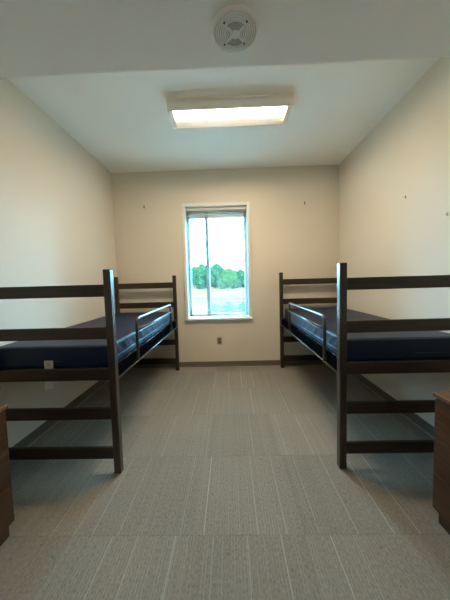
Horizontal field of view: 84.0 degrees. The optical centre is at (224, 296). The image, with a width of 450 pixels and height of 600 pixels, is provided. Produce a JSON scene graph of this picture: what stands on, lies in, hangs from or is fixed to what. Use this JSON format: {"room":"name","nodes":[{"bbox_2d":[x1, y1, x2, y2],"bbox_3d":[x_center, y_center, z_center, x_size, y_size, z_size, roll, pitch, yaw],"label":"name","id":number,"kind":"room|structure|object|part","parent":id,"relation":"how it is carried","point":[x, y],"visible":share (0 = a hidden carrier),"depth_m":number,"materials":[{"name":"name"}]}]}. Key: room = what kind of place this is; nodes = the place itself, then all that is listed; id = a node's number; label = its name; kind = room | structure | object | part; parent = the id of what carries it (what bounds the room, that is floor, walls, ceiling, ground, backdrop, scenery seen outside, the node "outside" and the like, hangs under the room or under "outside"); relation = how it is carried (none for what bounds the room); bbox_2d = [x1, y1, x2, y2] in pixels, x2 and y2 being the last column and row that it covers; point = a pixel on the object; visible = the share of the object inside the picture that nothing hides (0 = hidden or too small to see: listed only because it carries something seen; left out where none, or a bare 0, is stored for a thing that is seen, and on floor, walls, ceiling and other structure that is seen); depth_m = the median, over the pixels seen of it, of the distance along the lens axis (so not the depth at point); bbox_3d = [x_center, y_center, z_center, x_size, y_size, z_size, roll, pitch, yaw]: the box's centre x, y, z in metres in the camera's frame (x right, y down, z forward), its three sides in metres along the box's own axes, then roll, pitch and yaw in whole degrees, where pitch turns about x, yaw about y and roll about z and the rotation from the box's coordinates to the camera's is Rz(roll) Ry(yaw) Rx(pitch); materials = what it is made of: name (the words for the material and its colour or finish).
{"room":"dorm room","nodes":[
{"label":"dorm room","id":0,"kind":"room"},
{"bbox_2d":[0,78,116,446],"bbox_3d":[-1.884,-0.267,0.889,0.220,3.282,6.573,-2,4,1],"label":"wall","id":1,"kind":"structure","parent":0,"point":[57,215],"depth_m":2.44,"materials":[{"name":"beige paint"}]},
{"bbox_2d":[10,380,108,461],"bbox_3d":[-1.720,1.322,0.984,0.022,0.090,6.132,-2,4,1],"label":"baseboard","id":2,"kind":"structure","parent":1,"relation":"attached to","point":[47,425],"depth_m":2.42,"materials":[{"name":"plastic"}]},
{"bbox_2d":[7,58,438,172],"bbox_3d":[-0.039,-1.973,2.671,3.923,0.200,2.732,-2,4,1],"label":"ceiling","id":3,"kind":"structure","parent":0,"point":[122,119],"depth_m":2.51,"materials":[{"name":"paint"}]},
{"bbox_2d":[166,93,292,128],"bbox_3d":[0.045,-1.806,2.455,1.176,0.110,0.275,-2,4,1],"label":"ceiling light","id":4,"kind":"object","parent":3,"relation":"attached to","point":[269,109],"visible":1,"depth_m":2.37,"materials":[{"name":"frosted acrylic diffuser"},{"name":"white painted metal"}]},
{"bbox_2d":[0,365,449,599],"bbox_3d":[0.014,1.421,0.957,3.923,0.200,6.573,-2,4,1],"label":"floor","id":5,"kind":"structure","parent":0,"point":[231,485],"depth_m":1.57,"materials":[{"name":"carpet"}]},
{"bbox_2d":[0,404,14,545],"bbox_3d":[-1.441,0.985,0.999,0.546,0.745,0.764,-2,4,1],"label":"dresser","id":6,"kind":"object","parent":5,"relation":"on","point":[7,517],"visible":1,"depth_m":1.33,"materials":[{"name":"brown wood"}]},
{"bbox_3d":[-1.191,0.750,0.980,0.018,0.213,0.742,-2,4,1],"label":"drawer","id":7,"kind":"part","parent":6,"relation":"part of","materials":[{"name":"brown wood"}]},
{"bbox_3d":[-1.185,0.956,0.993,0.018,0.195,0.742,-2,4,1],"label":"drawer","id":8,"kind":"part","parent":6,"relation":"part of","materials":[{"name":"brown wood"}]},
{"bbox_3d":[-1.179,1.158,1.005,0.018,0.204,0.742,-2,4,1],"label":"drawer","id":9,"kind":"part","parent":6,"relation":"part of","materials":[{"name":"brown wood"}]},
{"bbox_2d":[0,269,179,473],"bbox_3d":[-1.223,0.499,2.835,0.958,1.477,2.137,-2,4,1],"label":"bed","id":10,"kind":"object","parent":5,"relation":"on","point":[116,369],"visible":0.77,"depth_m":1.79,"materials":[{"name":"brown wood"}]},
{"bbox_3d":[-1.261,-0.028,1.761,0.846,0.085,0.024,-2,4,1],"label":"rail","id":11,"kind":"part","parent":10,"relation":"part of","materials":[{"name":"brown wood"}]},
{"bbox_3d":[-1.253,0.272,1.779,0.846,0.085,0.024,-2,4,1],"label":"rail","id":12,"kind":"part","parent":10,"relation":"part of","materials":[{"name":"brown wood"}]},
{"bbox_3d":[-1.244,0.568,1.798,0.846,0.085,0.024,-2,4,1],"label":"rail","id":13,"kind":"part","parent":10,"relation":"part of","materials":[{"name":"brown wood"}]},
{"bbox_3d":[-1.236,0.856,1.815,0.846,0.085,0.024,-2,4,1],"label":"rail","id":14,"kind":"part","parent":10,"relation":"part of","materials":[{"name":"brown wood"}]},
{"bbox_3d":[-1.228,1.151,1.833,0.846,0.085,0.024,-2,4,1],"label":"rail","id":15,"kind":"part","parent":10,"relation":"part of","materials":[{"name":"brown wood"}]},
{"bbox_2d":[0,312,172,389],"bbox_3d":[-1.252,0.463,2.831,0.878,0.334,2.011,-2,4,1],"label":"mattress","id":16,"kind":"object","parent":10,"relation":"on","point":[90,353],"visible":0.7,"depth_m":1.84,"materials":[{"name":"blue fabric"}]},
{"bbox_3d":[-0.797,0.551,1.789,0.051,1.477,0.050,-2,4,1],"label":"post","id":17,"kind":"part","parent":10,"relation":"part of","materials":[{"name":"brown wood"}]},
{"bbox_3d":[-1.651,0.446,3.883,0.051,1.477,0.050,-2,4,1],"label":"post","id":18,"kind":"part","parent":10,"relation":"part of","materials":[{"name":"brown wood"}]},
{"bbox_3d":[-1.220,-0.157,3.838,0.846,0.085,0.024,-2,4,1],"label":"rail","id":19,"kind":"part","parent":10,"relation":"part of","materials":[{"name":"brown wood"}]},
{"bbox_3d":[-1.212,0.142,3.857,0.846,0.085,0.024,-2,4,1],"label":"rail","id":20,"kind":"part","parent":10,"relation":"part of","materials":[{"name":"brown wood"}]},
{"bbox_3d":[-0.782,0.495,2.827,0.072,0.089,2.030,-2,4,1],"label":"rail","id":21,"kind":"part","parent":10,"relation":"part of","materials":[{"name":"black metal"}]},
{"bbox_3d":[-0.761,0.334,2.832,0.027,0.382,1.277,-2,4,1],"label":"guard rail","id":22,"kind":"part","parent":10,"relation":"part of","materials":[{"name":"silver metal"}]},
{"bbox_3d":[-1.188,1.022,3.911,0.846,0.085,0.024,-2,4,1],"label":"rail","id":23,"kind":"part","parent":10,"relation":"part of","materials":[{"name":"brown wood"}]},
{"bbox_3d":[-1.196,0.727,3.893,0.846,0.085,0.024,-2,4,1],"label":"rail","id":24,"kind":"part","parent":10,"relation":"part of","materials":[{"name":"brown wood"}]},
{"bbox_3d":[-0.757,0.422,3.864,0.051,1.477,0.050,-2,4,1],"label":"post","id":25,"kind":"part","parent":10,"relation":"part of","materials":[{"name":"brown wood"}]},
{"bbox_2d":[279,263,449,468],"bbox_3d":[1.288,0.431,2.803,0.942,1.477,2.137,-2,4,1],"label":"bed","id":26,"kind":"object","parent":5,"relation":"on","point":[338,363],"visible":0.9,"depth_m":1.77,"materials":[{"name":"brown wood"}]},
{"bbox_3d":[0.871,0.378,3.851,0.051,1.477,0.050,-2,4,1],"label":"post","id":27,"kind":"part","parent":26,"relation":"part of","materials":[{"name":"brown wood"}]},
{"bbox_3d":[1.318,0.659,3.860,0.829,0.085,0.024,-2,4,1],"label":"rail","id":28,"kind":"part","parent":26,"relation":"part of","materials":[{"name":"brown wood"}]},
{"bbox_3d":[1.326,0.955,3.879,0.829,0.085,0.024,-2,4,1],"label":"rail","id":29,"kind":"part","parent":26,"relation":"part of","materials":[{"name":"brown wood"}]},
{"bbox_3d":[0.824,0.301,2.641,0.027,0.382,1.232,-2,4,1],"label":"guard rail","id":30,"kind":"part","parent":26,"relation":"part of","materials":[{"name":"silver metal"}]},
{"bbox_3d":[0.856,0.451,2.813,0.072,0.089,2.030,-2,4,1],"label":"rail","id":31,"kind":"part","parent":26,"relation":"part of","materials":[{"name":"black metal"}]},
{"bbox_3d":[1.302,0.075,3.824,0.829,0.085,0.024,-2,4,1],"label":"rail","id":32,"kind":"part","parent":26,"relation":"part of","materials":[{"name":"brown wood"}]},
{"bbox_3d":[1.293,-0.225,3.806,0.829,0.085,0.024,-2,4,1],"label":"rail","id":33,"kind":"part","parent":26,"relation":"part of","materials":[{"name":"brown wood"}]},
{"bbox_3d":[0.830,0.507,1.775,0.051,1.477,0.050,-2,4,1],"label":"post","id":34,"kind":"part","parent":26,"relation":"part of","materials":[{"name":"brown wood"}]},
{"bbox_2d":[285,307,449,360],"bbox_3d":[1.313,0.318,2.796,0.861,0.179,2.003,-2,4,1],"label":"mattress","id":35,"kind":"object","parent":26,"relation":"on","point":[409,345],"visible":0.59,"depth_m":1.81,"materials":[{"name":"blue fabric"}]},
{"bbox_3d":[1.285,1.084,1.801,0.829,0.085,0.024,-2,4,1],"label":"rail","id":36,"kind":"part","parent":26,"relation":"part of","materials":[{"name":"brown wood"}]},
{"bbox_3d":[1.277,0.789,1.783,0.829,0.085,0.024,-2,4,1],"label":"rail","id":37,"kind":"part","parent":26,"relation":"part of","materials":[{"name":"brown wood"}]},
{"bbox_3d":[1.269,0.500,1.765,0.829,0.085,0.024,-2,4,1],"label":"rail","id":38,"kind":"part","parent":26,"relation":"part of","materials":[{"name":"brown wood"}]},
{"bbox_3d":[1.261,0.204,1.747,0.829,0.085,0.024,-2,4,1],"label":"rail","id":39,"kind":"part","parent":26,"relation":"part of","materials":[{"name":"brown wood"}]},
{"bbox_3d":[1.252,-0.095,1.728,0.829,0.085,0.024,-2,4,1],"label":"rail","id":40,"kind":"part","parent":26,"relation":"part of","materials":[{"name":"brown wood"}]},
{"bbox_2d":[433,391,449,534],"bbox_3d":[1.423,0.906,0.998,0.585,0.745,0.764,-2,4,1],"label":"dresser","id":41,"kind":"object","parent":5,"relation":"on","point":[441,468],"visible":1,"depth_m":1.32,"materials":[{"name":"brown wood"}]},
{"bbox_3d":[1.153,1.093,1.016,0.018,0.204,0.742,-2,4,1],"label":"drawer","id":42,"kind":"part","parent":41,"relation":"part of","materials":[{"name":"brown wood"}]},
{"bbox_3d":[1.147,0.891,1.003,0.018,0.195,0.742,-2,4,1],"label":"drawer","id":43,"kind":"part","parent":41,"relation":"part of","materials":[{"name":"brown wood"}]},
{"bbox_3d":[1.141,0.684,0.990,0.018,0.213,0.742,-2,4,1],"label":"drawer","id":44,"kind":"part","parent":41,"relation":"part of","materials":[{"name":"brown wood"}]},
{"bbox_2d":[0,0,449,77],"bbox_3d":[-0.093,-1.538,-0.434,3.483,0.682,3.721,-2,4,1],"label":"ceiling","id":45,"kind":"structure","parent":0,"point":[38,37],"depth_m":1.24,"materials":[{"name":"paint"}]},
{"bbox_2d":[212,4,258,52],"bbox_3d":[0.050,-1.288,1.220,0.228,0.028,0.228,-2,4,1],"label":"ceiling speaker","id":46,"kind":"object","parent":45,"relation":"attached to","point":[235,27],"visible":1,"depth_m":1.19,"materials":[{"name":"plastic"}]},
{"bbox_2d":[215,14,255,46],"bbox_3d":[0.050,-1.281,1.220,0.199,0.010,0.199,-2,4,1],"label":"grille","id":47,"kind":"object","parent":46,"relation":"attached to","point":[231,30],"depth_m":1.20,"materials":[{"name":"white plastic"}]},
{"bbox_2d":[111,165,338,361],"bbox_3d":[0.031,-0.414,4.025,3.483,3.082,0.220,-2,4,1],"label":"wall","id":48,"kind":"structure","parent":0,"point":[292,237],"depth_m":3.89,"materials":[{"name":"beige paint"}]},
{"bbox_2d":[181,201,252,320],"bbox_3d":[-0.120,-0.532,3.983,1.057,1.822,0.235,-2,4,1],"label":"window","id":49,"kind":"structure","parent":48,"relation":"in","point":[190,316],"depth_m":3.97,"materials":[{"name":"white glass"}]},
{"bbox_2d":[185,206,247,316],"bbox_3d":[-0.121,-0.521,3.963,0.948,1.737,0.052,-2,4,1],"label":"window blind","id":50,"kind":"object","parent":49,"relation":"attached to","point":[239,208],"visible":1,"depth_m":3.94,"materials":[{"name":"white plastic"}]},
{"bbox_3d":[-0.099,0.271,4.015,0.934,0.149,0.026,-2,4,1],"label":"rail","id":51,"kind":"part","parent":50,"relation":"part of","materials":[{"name":"white plastic"}]},
{"bbox_3d":[-0.095,0.356,4.038,1.057,0.030,0.235,-2,4,1],"label":"sill","id":52,"kind":"part","parent":49,"relation":"part of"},
{"bbox_2d":[217,337,221,343],"bbox_3d":[-0.088,0.712,3.982,0.074,0.116,0.009,-2,4,1],"label":"wall outlet","id":53,"kind":"object","parent":48,"relation":"attached to","point":[219,339],"visible":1,"depth_m":3.98,"materials":[{"name":"plastic"}]},
{"bbox_2d":[131,360,325,368],"bbox_3d":[0.070,1.086,3.997,3.469,0.090,0.022,-2,4,1],"label":"baseboard","id":54,"kind":"structure","parent":48,"relation":"attached to","point":[255,362],"depth_m":4.00,"materials":[{"name":"plastic"}]},
{"bbox_2d":[339,57,449,425],"bbox_3d":[1.817,-0.365,0.810,0.220,3.282,6.573,-2,4,1],"label":"wall","id":55,"kind":"structure","parent":0,"point":[383,232],"depth_m":2.42,"materials":[{"name":"beige paint"}]},
{"bbox_2d":[351,374,433,438],"bbox_3d":[1.740,1.230,0.910,0.022,0.090,6.132,-2,4,1],"label":"baseboard","id":56,"kind":"structure","parent":55,"relation":"attached to","point":[417,420],"depth_m":2.49,"materials":[{"name":"plastic"}]},
{"label":"outside","id":57,"kind":"structure","parent":0,"visible":0},
{"bbox_2d":[192,287,244,296],"bbox_3d":[1.836,-3.325,90.450,90.000,0.650,119.000,-2,4,1],"label":"lawn","id":58,"kind":"structure","parent":57,"point":[214,291],"depth_m":42.73,"materials":[{"name":"green plant"}]},
{"bbox_2d":[191,265,195,288],"bbox_3d":[-8.591,-5.391,69.953,7.152,7.024,5.376,-2,4,1],"label":"tree","id":59,"kind":"object","parent":58,"relation":"on","point":[193,268],"visible":0.04,"depth_m":68.74,"materials":[{"name":"green plant"}]},
{"bbox_2d":[192,263,213,289],"bbox_3d":[-5.416,-4.652,60.020,4.738,6.745,5.057,-5,5,-41],"label":"tree","id":60,"kind":"object","parent":58,"relation":"on","point":[200,275],"visible":0.77,"depth_m":58.62,"materials":[{"name":"green plant"}]},
{"bbox_2d":[210,261,223,288],"bbox_3d":[-2.327,-5.442,65.903,5.818,7.279,4.823,-2,4,1],"label":"tree","id":61,"kind":"object","parent":58,"relation":"on","point":[217,277],"visible":0.43,"depth_m":64.33,"materials":[{"name":"green plant"}]},
{"bbox_2d":[218,267,238,289],"bbox_3d":[0.835,-3.946,56.831,5.169,5.239,4.108,-2,4,1],"label":"tree","id":62,"kind":"object","parent":58,"relation":"on","point":[232,278],"visible":0.95,"depth_m":55.90,"materials":[{"name":"green plant"}]},
{"bbox_2d":[236,269,244,287],"bbox_3d":[3.938,-4.697,65.732,6.180,5.469,4.657,-2,4,1],"label":"tree","id":63,"kind":"object","parent":58,"relation":"on","point":[239,272],"visible":0.2,"depth_m":64.33,"materials":[{"name":"green plant"}]},
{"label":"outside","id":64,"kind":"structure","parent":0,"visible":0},
{"bbox_2d":[193,296,244,307],"bbox_3d":[0.547,0.714,24.836,90.000,0.520,12.500,-2,4,1],"label":"road","id":65,"kind":"structure","parent":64,"point":[199,301],"depth_m":24.87,"materials":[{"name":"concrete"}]},
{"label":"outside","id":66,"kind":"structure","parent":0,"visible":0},
{"bbox_2d":[193,307,238,316],"bbox_3d":[0.284,1.538,11.451,90.000,0.500,14.327,-2,4,1],"label":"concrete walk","id":67,"kind":"structure","parent":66,"point":[203,309],"depth_m":16.56,"materials":[{"name":"grey concrete"}]},
{"bbox_2d":[206,304,220,311],"bbox_3d":[-0.615,0.802,13.988,0.908,0.874,0.801,-2,4,1],"label":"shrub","id":68,"kind":"object","parent":67,"relation":"on","point":[216,308],"visible":0.36,"depth_m":13.79,"materials":[{"name":"green plant"}]},
{"bbox_2d":[220,302,238,312],"bbox_3d":[0.228,0.734,13.072,0.935,1.013,0.833,1,4,37],"label":"shrub","id":69,"kind":"object","parent":67,"relation":"on","point":[230,305],"visible":0.62,"depth_m":12.87,"materials":[{"name":"green plant"}]},
{"bbox_2d":[238,302,244,312],"bbox_3d":[1.154,0.721,13.943,0.966,0.875,0.770,-2,4,1],"label":"shrub","id":70,"kind":"object","parent":67,"relation":"on","point":[241,309],"visible":0.34,"depth_m":13.76,"materials":[{"name":"green plant"}]}
]}

